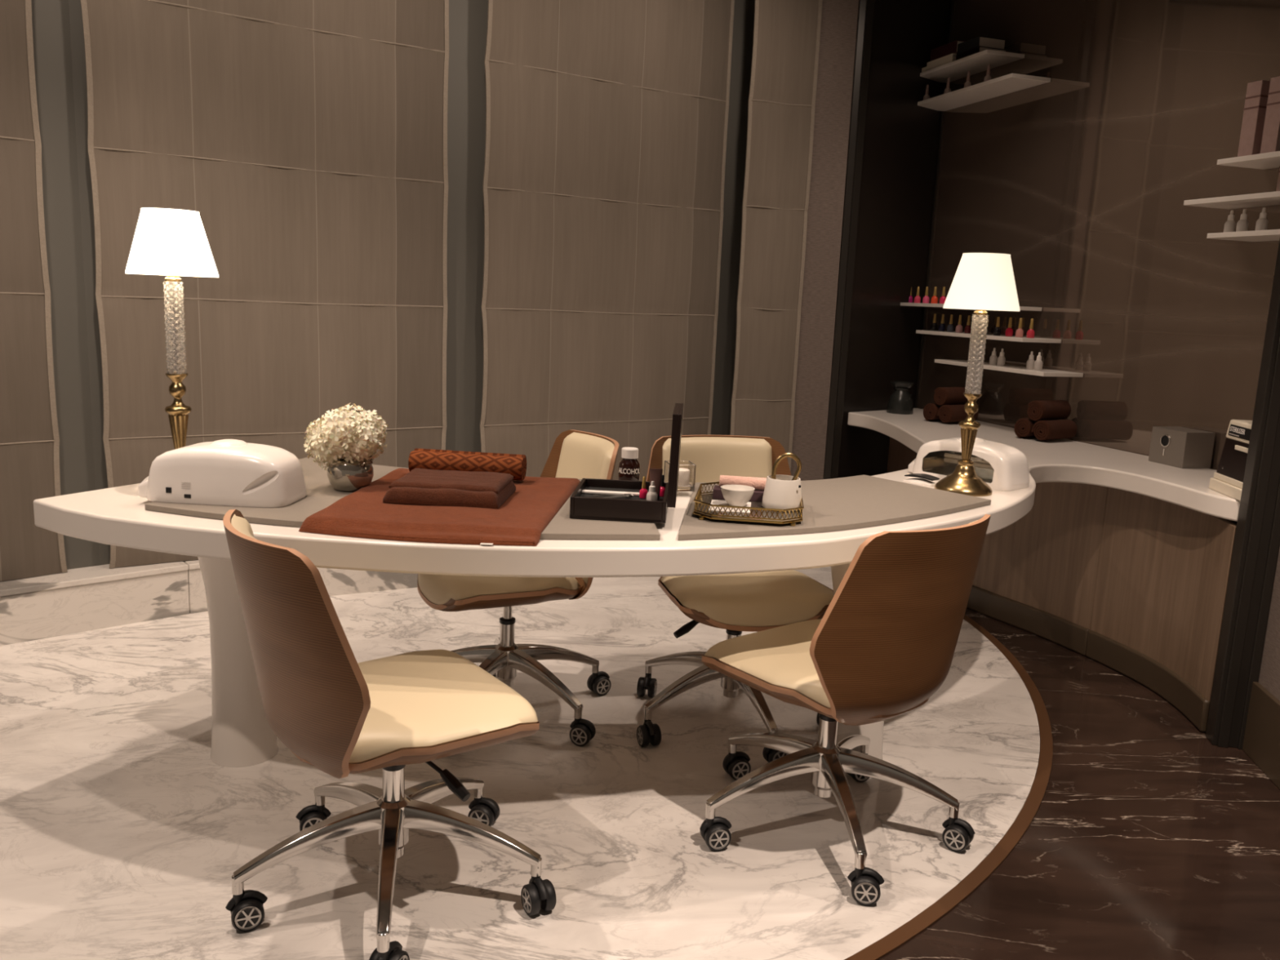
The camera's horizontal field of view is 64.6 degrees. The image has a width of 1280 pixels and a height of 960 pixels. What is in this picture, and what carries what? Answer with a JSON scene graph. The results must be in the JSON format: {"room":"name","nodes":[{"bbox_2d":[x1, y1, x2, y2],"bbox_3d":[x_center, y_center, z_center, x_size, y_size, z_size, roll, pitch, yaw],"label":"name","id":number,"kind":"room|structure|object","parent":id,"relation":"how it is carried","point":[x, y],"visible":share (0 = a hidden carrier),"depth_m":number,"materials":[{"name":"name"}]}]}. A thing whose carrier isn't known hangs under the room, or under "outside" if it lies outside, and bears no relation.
{"room":"salon","nodes":[
{"label":"salon","id":0,"kind":"room"},
{"bbox_2d":[31,0,99,569],"bbox_3d":[-3.461,-0.776,2.260,4.010,3.000,0.101,-7,14,-43],"label":"wall","id":1,"kind":"structure","parent":0,"point":[51,23],"depth_m":3.58,"materials":[{"name":"grey"}]},
{"bbox_2d":[68,0,755,564],"bbox_3d":[-0.486,-1.075,4.614,3.820,3.000,0.100,-4,12,-33],"label":"wall","id":2,"kind":"structure","parent":0,"point":[468,19],"depth_m":4.39,"materials":[{"name":"grey"}]},
{"bbox_2d":[0,560,417,645],"bbox_3d":[-2.181,0.480,3.485,6.563,0.202,0.454,-5,13,-37],"label":"trim","id":3,"kind":"structure","parent":2,"relation":"attached to","point":[82,599],"depth_m":3.73,"materials":[{"name":"stone"}]},
{"bbox_2d":[0,566,1039,959],"bbox_3d":[-1.093,0.544,3.941,4.956,0.004,4.956,2,10,0],"label":"floor","id":4,"kind":"structure","parent":0,"point":[122,837],"depth_m":2.51,"materials":[{"name":"white stone"}]},
{"bbox_2d":[222,509,556,959],"bbox_3d":[-0.527,0.473,2.121,0.657,0.826,0.657,-5,13,-36],"label":"office chair","id":5,"kind":"object","parent":4,"relation":"on","point":[340,716],"visible":1,"depth_m":1.96,"materials":[{"name":"brown wood"}]},
{"bbox_2d":[231,514,256,539],"bbox_3d":[-0.694,0.290,1.932,0.130,0.403,0.384,-5,13,-36],"label":"cushion","id":6,"kind":"object","parent":5,"relation":"on","point":[241,529],"depth_m":1.92,"materials":[{"name":"beige leather"}]},
{"bbox_2d":[348,648,537,764],"bbox_3d":[-0.485,0.477,2.129,0.436,0.088,0.482,-5,13,-36],"label":"seat cushion","id":7,"kind":"object","parent":5,"relation":"on","point":[428,705],"depth_m":2.03,"materials":[{"name":"beige leather"}]},
{"bbox_2d":[417,429,618,746],"bbox_3d":[-0.380,0.297,3.073,0.678,0.848,0.674,-3,11,-25],"label":"office chair","id":8,"kind":"object","parent":4,"relation":"on","point":[574,454],"visible":0.64,"depth_m":3.00,"materials":[{"name":"beige leather"}]},
{"bbox_2d":[417,573,580,604],"bbox_3d":[-0.431,0.292,3.047,0.436,0.088,0.482,-3,11,-25],"label":"seat cushion","id":9,"kind":"object","parent":8,"relation":"on","point":[434,589],"depth_m":2.86,"materials":[{"name":"beige leather"}]},
{"bbox_2d":[555,431,614,583],"bbox_3d":[-0.177,0.074,3.126,0.130,0.403,0.384,-3,11,-25],"label":"cushion","id":10,"kind":"object","parent":8,"relation":"on","point":[579,455],"depth_m":3.16,"materials":[{"name":"beige leather"}]},
{"bbox_2d":[33,408,1239,767],"bbox_3d":[0.719,0.347,3.339,4.330,0.746,2.287,-8,14,-44],"label":"desk","id":11,"kind":"object","parent":4,"relation":"on","point":[242,735],"depth_m":2.39,"materials":[{"name":"white stone"}]},
{"bbox_2d":[124,207,218,448],"bbox_3d":[-1.173,-0.324,2.557,0.212,0.694,0.212,2,10,0],"label":"table lamp","id":12,"kind":"object","parent":11,"relation":"on","point":[173,243],"visible":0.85,"depth_m":2.47,"materials":[{"name":"fabric"}]},
{"bbox_2d":[164,275,181,281],"bbox_3d":[-1.164,-0.534,2.519,0.038,0.079,0.038,2,10,0],"label":"socket","id":13,"kind":"object","parent":12,"relation":"attached to","point":[169,277],"depth_m":2.51,"materials":[{"name":"gold metal"}]},
{"bbox_2d":[144,456,660,540],"bbox_3d":[-0.494,0.044,2.593,1.186,0.014,0.814,4,10,10],"label":"desk mat","id":14,"kind":"object","parent":11,"relation":"on","point":[321,494],"visible":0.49,"depth_m":2.32,"materials":[{"name":"leather"}]},
{"bbox_2d":[137,439,306,507],"bbox_3d":[-1.002,-0.026,2.429,0.364,0.140,0.180,3,10,3],"label":"dryer","id":15,"kind":"object","parent":14,"relation":"on","point":[223,472],"visible":1,"depth_m":2.35,"materials":[{"name":"white plastic"}]},
{"bbox_2d":[327,455,373,491],"bbox_3d":[-0.742,-0.027,2.592,0.115,0.104,0.115,2,10,0],"label":"flower vase","id":16,"kind":"object","parent":14,"relation":"on","point":[344,476],"visible":0.74,"depth_m":2.55,"materials":[{"name":"silver metal"}]},
{"bbox_2d":[303,402,388,470],"bbox_3d":[-0.749,-0.089,2.582,0.210,0.206,0.185,2,10,0],"label":"bunch","id":17,"kind":"object","parent":16,"relation":"in","point":[351,436],"visible":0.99,"depth_m":2.53,"materials":[{"name":"beige plant"}]},
{"bbox_2d":[569,403,683,523],"bbox_3d":[-0.027,-0.052,2.464,0.250,0.256,0.255,3,10,3],"label":"desk organizer","id":18,"kind":"object","parent":14,"relation":"on","point":[582,505],"visible":1,"depth_m":2.36,"materials":[{"name":"black paint"}]},
{"bbox_2d":[582,489,639,495],"bbox_3d":[-0.051,0.033,2.514,0.185,0.005,0.020,3,10,3],"label":"file","id":19,"kind":"object","parent":18,"relation":"in","point":[593,491],"visible":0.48,"depth_m":2.51,"materials":[{"name":"white"}]},
{"bbox_2d":[592,493,633,498],"bbox_3d":[-0.065,0.039,2.461,0.099,0.012,0.038,1,10,-8],"label":"cuticle nipper","id":20,"kind":"object","parent":18,"relation":"in","point":[599,495],"visible":0.91,"depth_m":2.46,"materials":[{"name":"silver metal"}]},
{"bbox_2d":[569,478,668,523],"bbox_3d":[-0.044,0.048,2.483,0.225,0.051,0.255,3,10,3],"label":"tray","id":21,"kind":"object","parent":18,"relation":"on","point":[582,505],"depth_m":2.36,"materials":[{"name":"black paint"}]},
{"bbox_2d":[639,476,647,498],"bbox_3d":[0.009,0.018,2.482,0.021,0.053,0.021,2,10,0],"label":"nail polish","id":22,"kind":"object","parent":18,"relation":"in","point":[643,491],"visible":0.98,"depth_m":2.48,"materials":[{"name":"red"}]},
{"bbox_2d":[639,488,647,498],"bbox_3d":[0.009,0.031,2.485,0.021,0.025,0.021,2,10,0],"label":"bottle","id":23,"kind":"object","parent":22,"relation":"on","point":[643,491],"depth_m":2.48,"materials":[{"name":"red"}]},
{"bbox_2d":[646,480,657,500],"bbox_3d":[0.029,0.031,2.405,0.026,0.056,0.026,2,10,0],"label":"dropper bottle","id":24,"kind":"object","parent":18,"relation":"in","point":[651,495],"visible":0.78,"depth_m":2.40,"materials":[{"name":"grey plastic"}]},
{"bbox_2d":[648,468,662,500],"bbox_3d":[0.038,0.010,2.466,0.024,0.076,0.024,9,12,33],"label":"tube","id":25,"kind":"object","parent":18,"relation":"in","point":[655,474],"visible":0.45,"depth_m":2.46,"materials":[{"name":"red"}]},
{"bbox_2d":[659,475,665,496],"bbox_3d":[0.056,0.013,2.517,0.021,0.053,0.021,2,10,0],"label":"nail polish","id":26,"kind":"object","parent":18,"relation":"in","point":[662,485],"visible":0.8,"depth_m":2.51,"materials":[{"name":"red"}]},
{"bbox_2d":[617,447,640,480],"bbox_3d":[-0.029,-0.029,2.743,0.060,0.114,0.061,2,10,0],"label":"bottle","id":27,"kind":"object","parent":14,"relation":"on","point":[629,468],"visible":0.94,"depth_m":2.72,"materials":[{"name":"brown glass"}]},
{"bbox_2d":[298,467,580,546],"bbox_3d":[-0.459,0.052,2.511,0.533,0.028,0.745,3,10,4],"label":"towel","id":28,"kind":"object","parent":11,"relation":"on","point":[522,519],"visible":0.71,"depth_m":2.27,"materials":[{"name":"red fabric"}]},
{"bbox_2d":[382,467,515,508],"bbox_3d":[-0.463,0.017,2.498,0.275,0.047,0.235,3,10,3],"label":"folded towel","id":29,"kind":"object","parent":28,"relation":"on","point":[488,490],"visible":1,"depth_m":2.41,"materials":[{"name":"fabric"}]},
{"bbox_2d":[408,448,526,480],"bbox_3d":[-0.466,-0.041,2.742,0.310,0.068,0.070,3,10,6],"label":"rolled towel","id":30,"kind":"object","parent":28,"relation":"on","point":[514,464],"visible":0.89,"depth_m":2.71,"materials":[{"name":"fabric"}]},
{"bbox_2d":[33,408,1239,577],"bbox_3d":[0.733,0.013,3.279,4.330,0.066,2.287,-8,14,-44],"label":"countertop","id":31,"kind":"structure","parent":11,"relation":"on","point":[117,516],"depth_m":2.29,"materials":[{"name":"white stone"}]},
{"bbox_2d":[663,460,696,491],"bbox_3d":[0.109,-0.011,2.786,0.072,0.074,0.072,0,10,-12],"label":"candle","id":32,"kind":"object","parent":11,"relation":"on","point":[686,476],"visible":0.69,"depth_m":2.76,"materials":[{"name":"white"}]},
{"bbox_2d":[677,475,991,540],"bbox_3d":[0.447,0.059,2.726,1.059,0.014,0.591,-2,11,-25],"label":"desk mat","id":33,"kind":"object","parent":11,"relation":"on","point":[860,501],"visible":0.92,"depth_m":2.65,"materials":[{"name":"leather"}]},
{"bbox_2d":[693,481,804,525],"bbox_3d":[0.273,0.057,2.533,0.263,0.042,0.318,4,10,7],"label":"tray","id":34,"kind":"object","parent":33,"relation":"on","point":[758,513],"visible":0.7,"depth_m":2.40,"materials":[{"name":"gold mirror"}]},
{"bbox_2d":[708,499,751,513],"bbox_3d":[0.225,0.066,2.520,0.100,0.002,0.130,4,10,7],"label":"towel","id":35,"kind":"object","parent":34,"relation":"on","point":[713,501],"visible":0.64,"depth_m":2.50,"materials":[{"name":"white"}]},
{"bbox_2d":[720,484,755,506],"bbox_3d":[0.242,0.042,2.519,0.085,0.046,0.085,2,10,0],"label":"ceramic bowl","id":36,"kind":"object","parent":35,"relation":"on","point":[734,495],"visible":0.95,"depth_m":2.50,"materials":[{"name":"white"}]},
{"bbox_2d":[712,484,764,502],"bbox_3d":[0.274,0.036,2.630,0.165,0.025,0.060,4,10,7],"label":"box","id":37,"kind":"object","parent":34,"relation":"on","point":[757,495],"visible":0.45,"depth_m":2.61,"materials":[{"name":"grey"}]},
{"bbox_2d":[719,475,766,489],"bbox_3d":[0.282,0.007,2.622,0.150,0.030,0.030,4,10,7],"label":"towel","id":38,"kind":"object","parent":37,"relation":"on","point":[756,482],"visible":0.7,"depth_m":2.61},
{"bbox_2d":[695,493,799,520],"bbox_3d":[0.272,0.068,2.535,0.252,0.004,0.305,4,10,7],"label":"mirror","id":39,"kind":"object","parent":34,"relation":"attached to","point":[702,512],"depth_m":2.42,"materials":[{"name":"mirror"}]},
{"bbox_2d":[761,453,802,511],"bbox_3d":[0.357,0.001,2.517,0.100,0.140,0.100,1,10,-6],"label":"ceramic pot","id":40,"kind":"object","parent":34,"relation":"on","point":[780,491],"visible":0.95,"depth_m":2.49,"materials":[{"name":"white"}]},
{"bbox_2d":[886,381,914,414],"bbox_3d":[1.344,-0.424,5.212,0.136,0.158,0.136,2,10,0],"label":"burner","id":41,"kind":"object","parent":11,"relation":"on","point":[900,402],"visible":1,"depth_m":5.17,"materials":[{"name":"grey ceramic"}]},
{"bbox_2d":[902,473,939,487],"bbox_3d":[0.869,-0.002,3.128,0.052,0.028,0.100,-8,14,-44],"label":"folded cloth","id":42,"kind":"object","parent":11,"relation":"on","point":[924,478],"visible":0.99,"depth_m":3.11,"materials":[{"name":"white"}]},
{"bbox_2d":[923,403,941,421],"bbox_3d":[1.475,-0.331,4.923,0.190,0.088,0.085,-4,12,-31],"label":"rolled towel","id":43,"kind":"object","parent":11,"relation":"on","point":[931,410],"visible":0.39,"depth_m":4.87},
{"bbox_2d":[937,404,978,422],"bbox_3d":[1.521,-0.319,4.842,0.190,0.083,0.088,-4,12,-31],"label":"rolled towel","id":44,"kind":"object","parent":11,"relation":"on","point":[946,413],"visible":0.66,"depth_m":4.79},
{"bbox_2d":[933,386,967,405],"bbox_3d":[1.509,-0.404,4.868,0.190,0.086,0.083,-4,12,-31],"label":"rolled towel","id":45,"kind":"object","parent":44,"relation":"on","point":[943,396],"visible":0.88,"depth_m":4.82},
{"bbox_2d":[907,437,1029,490],"bbox_3d":[1.046,-0.069,3.225,0.180,0.140,0.364,-7,14,-42],"label":"dryer","id":46,"kind":"object","parent":11,"relation":"on","point":[1002,467],"visible":0.65,"depth_m":3.16,"materials":[{"name":"white plastic"}]},
{"bbox_2d":[933,253,1019,496],"bbox_3d":[0.982,-0.308,2.970,0.212,0.694,0.212,2,10,0],"label":"table lamp","id":47,"kind":"object","parent":11,"relation":"on","point":[981,282],"visible":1,"depth_m":2.92,"materials":[{"name":"fabric"}]},
{"bbox_2d":[1013,417,1039,438],"bbox_3d":[1.724,-0.227,4.404,0.190,0.088,0.085,-4,12,-31],"label":"rolled towel","id":48,"kind":"object","parent":11,"relation":"on","point":[1023,427],"visible":0.37,"depth_m":4.35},
{"bbox_2d":[1031,419,1077,439],"bbox_3d":[1.771,-0.215,4.323,0.190,0.083,0.088,-4,12,-31],"label":"rolled towel","id":49,"kind":"object","parent":11,"relation":"on","point":[1058,428],"visible":1,"depth_m":4.28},
{"bbox_2d":[1027,400,1071,421],"bbox_3d":[1.759,-0.300,4.349,0.190,0.086,0.083,-4,12,-31],"label":"rolled towel","id":50,"kind":"object","parent":49,"relation":"on","point":[1046,410],"visible":1,"depth_m":4.31,"materials":[{"name":"fabric"}]},
{"bbox_2d":[1148,426,1215,468],"bbox_3d":[2.013,-0.123,3.768,0.129,0.132,0.172,0,11,-14],"label":"tissue box","id":51,"kind":"object","parent":11,"relation":"on","point":[1182,447],"visible":1,"depth_m":3.70,"materials":[{"name":"silver metal"}]},
{"bbox_2d":[1208,419,1252,501],"bbox_3d":[1.943,-0.058,3.120,0.235,0.228,0.235,4,10,6],"label":"sterilizer","id":52,"kind":"object","parent":11,"relation":"on","point":[1228,477],"visible":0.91,"depth_m":3.15,"materials":[{"name":"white plastic"}]},
{"bbox_2d":[1213,471,1243,488],"bbox_3d":[1.944,0.010,3.131,0.226,0.018,0.230,4,10,6],"label":"tray","id":53,"kind":"object","parent":52,"relation":"on","point":[1222,479],"depth_m":3.15,"materials":[{"name":"ceramic"}]},
{"bbox_2d":[636,435,833,762],"bbox_3d":[0.299,0.331,3.043,0.650,0.848,0.656,0,11,-14],"label":"office chair","id":54,"kind":"object","parent":4,"relation":"on","point":[756,602],"visible":0.58,"depth_m":2.96,"materials":[{"name":"beige leather"}]},
{"bbox_2d":[662,436,772,484],"bbox_3d":[0.243,0.071,3.240,0.384,0.403,0.130,0,11,-14],"label":"cushion","id":55,"kind":"object","parent":54,"relation":"on","point":[713,457],"depth_m":3.24,"materials":[{"name":"beige leather"}]},
{"bbox_2d":[660,569,833,626],"bbox_3d":[0.300,0.328,3.019,0.482,0.088,0.436,0,11,-14],"label":"seat cushion","id":56,"kind":"object","parent":54,"relation":"on","point":[781,597],"depth_m":2.85,"materials":[{"name":"beige leather"}]},
{"bbox_2d":[699,514,991,905],"bbox_3d":[0.454,0.453,2.460,0.651,0.826,0.669,-6,13,-38],"label":"office chair","id":57,"kind":"object","parent":4,"relation":"on","point":[885,642],"visible":1,"depth_m":2.23,"materials":[{"name":"wood"}]},
{"bbox_2d":[704,619,831,709],"bbox_3d":[0.445,0.453,2.481,0.482,0.088,0.436,-6,13,-38],"label":"seat cushion","id":58,"kind":"object","parent":57,"relation":"on","point":[777,662],"depth_m":2.38,"materials":[{"name":"beige leather"}]},
{"bbox_2d":[844,614,1053,959],"bbox_3d":[-1.093,0.544,3.941,5.028,0.004,5.028,2,10,0],"label":"trim","id":59,"kind":"structure","parent":4,"relation":"attached to","point":[1003,848],"depth_m":2.46,"materials":[{"name":"brown metal"}]},
{"bbox_2d":[790,0,859,480],"bbox_3d":[0.955,-1.126,5.235,0.175,3.000,0.500,5,10,13],"label":"wall panel","id":60,"kind":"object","parent":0,"point":[839,18],"depth_m":4.97,"materials":[{"name":"wood"}]},
{"bbox_2d":[823,0,875,479],"bbox_3d":[1.018,-1.095,5.073,0.088,3.000,0.217,2,10,0],"label":"trim","id":61,"kind":"structure","parent":60,"relation":"attached to","point":[866,7],"depth_m":4.96,"materials":[{"name":"brown metal"}]},
{"bbox_2d":[838,0,951,477],"bbox_3d":[1.278,-1.117,5.260,0.652,3.000,0.080,-6,13,-40],"label":"wall panel","id":62,"kind":"object","parent":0,"point":[901,135],"visible":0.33,"depth_m":5.18,"materials":[{"name":"black"}]},
{"bbox_2d":[914,0,954,407],"bbox_3d":[1.562,-1.501,5.367,0.012,2.240,0.012,-1,11,-17],"label":"trim","id":63,"kind":"structure","parent":62,"relation":"attached to","point":[952,1],"depth_m":5.38,"materials":[{"name":"brown metal"}]},
{"bbox_2d":[878,607,1279,959],"bbox_3d":[-0.530,0.707,3.179,11.000,0.001,12.000,2,10,0],"label":"floor","id":64,"kind":"structure","parent":0,"point":[1147,837],"depth_m":2.50,"materials":[{"name":"brown stone"}]},
{"bbox_2d":[886,436,917,472],"bbox_3d":[1.427,0.139,4.855,0.267,0.682,0.833,-1,11,-16],"label":"base cabinet","id":65,"kind":"object","parent":64,"relation":"on","point":[900,455],"visible":0.02,"depth_m":5.10,"materials":[{"name":"laminate"}]},
{"bbox_2d":[966,482,1108,655],"bbox_3d":[1.662,0.275,4.155,0.208,0.682,0.708,-2,11,-25],"label":"base cabinet","id":66,"kind":"object","parent":64,"relation":"on","point":[1037,575],"visible":0.66,"depth_m":4.03,"materials":[{"name":"laminate"}]},
{"bbox_2d":[1085,487,1279,732],"bbox_3d":[1.872,0.410,3.489,0.246,0.668,0.779,1,10,-6],"label":"base cabinet","id":67,"kind":"object","parent":64,"relation":"on","point":[1164,566],"visible":0.78,"depth_m":3.50,"materials":[{"name":"laminate"}]},
{"bbox_2d":[915,0,1279,470],"bbox_3d":[2.077,-0.840,3.904,0.080,3.000,3.300,-1,11,-17],"label":"wall","id":68,"kind":"structure","parent":0,"point":[1084,176],"depth_m":4.16,"materials":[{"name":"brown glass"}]},
{"bbox_2d":[900,302,1042,311],"bbox_3d":[1.586,-0.856,4.989,0.205,0.017,0.930,-1,11,-17],"label":"wall shelf","id":69,"kind":"object","parent":68,"relation":"attached to","point":[918,304],"visible":0.48,"depth_m":5.03,"materials":[{"name":"wood"}]},
{"bbox_2d":[920,48,1024,83],"bbox_3d":[1.587,-2.011,4.931,0.205,0.017,0.620,-1,11,-17],"label":"wall shelf","id":70,"kind":"object","parent":68,"relation":"attached to","point":[976,63],"visible":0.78,"depth_m":4.86,"materials":[{"name":"wood"}]},
{"bbox_2d":[921,57,955,72],"bbox_3d":[1.540,-2.055,5.046,0.165,0.024,0.300,-1,11,-17],"label":"book","id":71,"kind":"object","parent":70,"relation":"on","point":[953,59],"visible":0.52,"depth_m":4.99,"materials":[{"name":"beige paper"}]},
{"bbox_2d":[926,53,956,66],"bbox_3d":[1.550,-2.071,5.014,0.155,0.020,0.220,-1,11,-17],"label":"book","id":72,"kind":"object","parent":71,"relation":"on","point":[952,55],"visible":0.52,"depth_m":4.97,"materials":[{"name":"beige paper"}]},
{"bbox_2d":[929,40,965,61],"bbox_3d":[1.558,-2.106,4.989,0.145,0.056,0.220,-1,11,-17],"label":"book","id":73,"kind":"object","parent":72,"relation":"on","point":[949,48],"visible":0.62,"depth_m":4.95,"materials":[{"name":"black paper"}]},
{"bbox_2d":[955,45,1006,60],"bbox_3d":[1.617,-2.013,4.802,0.150,0.034,0.180,-1,11,-17],"label":"book","id":74,"kind":"object","parent":70,"relation":"on","point":[978,49],"visible":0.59,"depth_m":4.74,"materials":[{"name":"beige paper"}]},
{"bbox_2d":[956,35,1005,53],"bbox_3d":[1.618,-2.053,4.799,0.145,0.046,0.170,-1,11,-17],"label":"book","id":75,"kind":"object","parent":74,"relation":"on","point":[980,41],"visible":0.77,"depth_m":4.73,"materials":[{"name":"beige paper"}]},
{"bbox_2d":[917,73,1050,111],"bbox_3d":[1.611,-1.855,4.862,0.205,0.017,0.820,-1,11,-17],"label":"wall shelf","id":76,"kind":"object","parent":68,"relation":"attached to","point":[1011,82],"visible":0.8,"depth_m":4.77,"materials":[{"name":"wood"}]},
{"bbox_2d":[915,329,1061,342],"bbox_3d":[1.638,-0.687,4.830,0.205,0.017,0.840,-1,11,-17],"label":"wall shelf","id":77,"kind":"object","parent":68,"relation":"attached to","point":[989,336],"visible":0.88,"depth_m":4.58,"materials":[{"name":"wood"}]},
{"bbox_2d":[993,316,1000,335],"bbox_3d":[1.657,-0.712,4.686,0.034,0.085,0.034,2,10,0],"label":"nail polish","id":78,"kind":"object","parent":77,"relation":"on","point":[997,331],"visible":0.98,"depth_m":4.68,"materials":[{"name":"black"}]},
{"bbox_2d":[1004,317,1013,336],"bbox_3d":[1.682,-0.697,4.604,0.034,0.085,0.034,2,10,0],"label":"nail polish","id":79,"kind":"object","parent":77,"relation":"on","point":[1009,331],"visible":0.94,"depth_m":4.60,"materials":[{"name":"red"}]},
{"bbox_2d":[1015,317,1023,337],"bbox_3d":[1.704,-0.683,4.536,0.034,0.085,0.034,2,10,0],"label":"nail polish","id":80,"kind":"object","parent":77,"relation":"on","point":[1020,332],"visible":0.97,"depth_m":4.53,"materials":[{"name":"pink"}]},
{"bbox_2d":[1026,318,1035,337],"bbox_3d":[1.726,-0.669,4.464,0.034,0.085,0.034,2,10,0],"label":"nail polish","id":81,"kind":"object","parent":77,"relation":"on","point":[1030,333],"visible":0.99,"depth_m":4.46,"materials":[{"name":"red"}]},
{"bbox_2d":[1026,328,1035,337],"bbox_3d":[1.725,-0.647,4.468,0.034,0.040,0.034,2,10,0],"label":"bottle","id":82,"kind":"object","parent":81,"relation":"attached to","point":[1030,333],"depth_m":4.46,"materials":[{"name":"red"}]},
{"bbox_2d":[934,359,1083,377],"bbox_3d":[1.684,-0.521,4.690,0.205,0.017,0.810,-1,11,-17],"label":"wall shelf","id":83,"kind":"object","parent":68,"relation":"attached to","point":[1009,368],"visible":0.77,"depth_m":4.48,"materials":[{"name":"wood"}]},
{"bbox_2d":[989,347,997,364],"bbox_3d":[1.649,-0.576,4.716,0.034,0.078,0.034,2,10,0],"label":"dropper bottle","id":84,"kind":"object","parent":83,"relation":"on","point":[993,358],"visible":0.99,"depth_m":4.71,"materials":[{"name":"grey plastic"}]},
{"bbox_2d":[996,348,1005,365],"bbox_3d":[1.666,-0.566,4.662,0.034,0.078,0.034,2,10,0],"label":"dropper bottle","id":85,"kind":"object","parent":83,"relation":"on","point":[1001,359],"visible":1,"depth_m":4.65,"materials":[{"name":"grey plastic"}]},
{"bbox_2d":[1026,351,1035,369],"bbox_3d":[1.727,-0.528,4.468,0.034,0.078,0.034,2,10,0],"label":"dropper bottle","id":86,"kind":"object","parent":83,"relation":"on","point":[1030,362],"visible":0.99,"depth_m":4.46,"materials":[{"name":"grey plastic"}]},
{"bbox_2d":[1033,351,1043,370],"bbox_3d":[1.742,-0.519,4.421,0.034,0.078,0.034,2,10,0],"label":"dropper bottle","id":87,"kind":"object","parent":83,"relation":"on","point":[1038,362],"visible":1,"depth_m":4.41,"materials":[{"name":"grey plastic"}]},
{"bbox_2d":[1183,191,1279,208],"bbox_3d":[2.159,-0.893,3.152,0.205,0.017,0.960,-1,11,-17],"label":"wall shelf","id":88,"kind":"object","parent":68,"relation":"attached to","point":[1269,198],"visible":1,"depth_m":3.42,"materials":[{"name":"wood"}]},
{"bbox_2d":[1206,229,1279,241],"bbox_3d":[2.171,-0.765,3.117,0.205,0.017,0.840,-1,11,-17],"label":"wall shelf","id":89,"kind":"object","parent":68,"relation":"attached to","point":[1272,234],"visible":1,"depth_m":3.38,"materials":[{"name":"wood"}]},
{"bbox_2d":[1223,209,1235,232],"bbox_3d":[2.017,-0.881,3.457,0.034,0.078,0.034,2,10,0],"label":"dropper bottle","id":90,"kind":"object","parent":89,"relation":"on","point":[1230,224],"visible":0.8,"depth_m":3.45,"materials":[{"name":"grey plastic"}]},
{"bbox_2d":[1235,208,1248,231],"bbox_3d":[2.032,-0.872,3.410,0.034,0.078,0.034,2,10,0],"label":"dropper bottle","id":91,"kind":"object","parent":89,"relation":"on","point":[1242,224],"visible":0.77,"depth_m":3.40,"materials":[{"name":"grey plastic"}]},
{"bbox_2d":[1254,207,1268,231],"bbox_3d":[2.054,-0.858,3.339,0.034,0.078,0.034,2,10,0],"label":"dropper bottle","id":92,"kind":"object","parent":89,"relation":"on","point":[1262,222],"visible":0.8,"depth_m":3.33,"materials":[{"name":"grey plastic"}]},
{"bbox_2d":[1217,151,1279,169],"bbox_3d":[2.182,-1.005,3.074,0.205,0.017,0.840,-1,11,-17],"label":"wall shelf","id":93,"kind":"object","parent":68,"relation":"attached to","point":[1266,160],"visible":1,"depth_m":3.36,"materials":[{"name":"wood"}]},
{"bbox_2d":[1237,80,1270,156],"bbox_3d":[2.058,-1.198,3.379,0.059,0.245,0.059,-1,11,-17],"label":"cardboard box","id":94,"kind":"object","parent":93,"relation":"on","point":[1257,92],"visible":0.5,"depth_m":3.36,"materials":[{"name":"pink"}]},
{"bbox_2d":[1260,75,1279,153],"bbox_3d":[2.084,-1.183,3.297,0.059,0.245,0.059,-1,11,-17],"label":"cardboard box","id":95,"kind":"object","parent":93,"relation":"on","point":[1270,142],"visible":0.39,"depth_m":3.29,"materials":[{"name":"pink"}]},
{"bbox_2d":[1257,546,1279,701],"bbox_3d":[1.947,-0.623,2.670,0.120,3.000,0.289,4,10,10],"label":"wall","id":96,"kind":"structure","parent":0,"point":[1269,672],"depth_m":2.97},
{"bbox_2d":[1205,238,1279,749],"bbox_3d":[1.874,-0.661,2.865,0.096,3.000,0.079,5,10,12],"label":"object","id":97,"kind":"structure","parent":96,"relation":"attached to","point":[1256,544],"depth_m":3.00,"materials":[{"name":"brown metal"}]},
{"bbox_2d":[1242,681,1279,789],"bbox_3d":[1.754,0.800,2.573,0.018,0.220,1.022,4,10,10],"label":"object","id":98,"kind":"structure","parent":96,"relation":"attached to","point":[1261,742],"depth_m":2.95,"materials":[{"name":"brown"}]},
{"label":"ceiling","id":99,"kind":"structure","parent":0,"visible":0},
{"bbox_2d":[0,0,67,581],"bbox_3d":[-2.510,-0.960,3.009,1.314,2.765,0.029,-7,14,-43],"label":"wall panel","id":100,"kind":"object","parent":99,"relation":"hanging from","point":[29,438],"visible":0.96,"depth_m":3.49,"materials":[{"name":"wood"}]},
{"bbox_2d":[80,0,448,568],"bbox_3d":[-1.363,-1.070,3.888,1.331,2.765,0.026,-4,12,-33],"label":"wall panel","id":101,"kind":"object","parent":99,"relation":"hanging from","point":[307,140],"visible":0.81,"depth_m":3.88,"materials":[{"name":"fabric"}]},
{"bbox_2d":[480,0,734,480],"bbox_3d":[-0.133,-1.160,4.675,1.286,2.765,0.026,-4,12,-33],"label":"wall panel","id":102,"kind":"object","parent":99,"relation":"hanging from","point":[606,121],"visible":0.87,"depth_m":4.64,"materials":[{"name":"fabric"}]},
{"bbox_2d":[729,0,822,471],"bbox_3d":[0.653,-1.174,4.937,0.342,2.765,0.027,-1,11,-16],"label":"wall panel","id":103,"kind":"object","parent":99,"relation":"hanging from","point":[782,95],"visible":0.87,"depth_m":4.92,"materials":[{"name":"fabric"}]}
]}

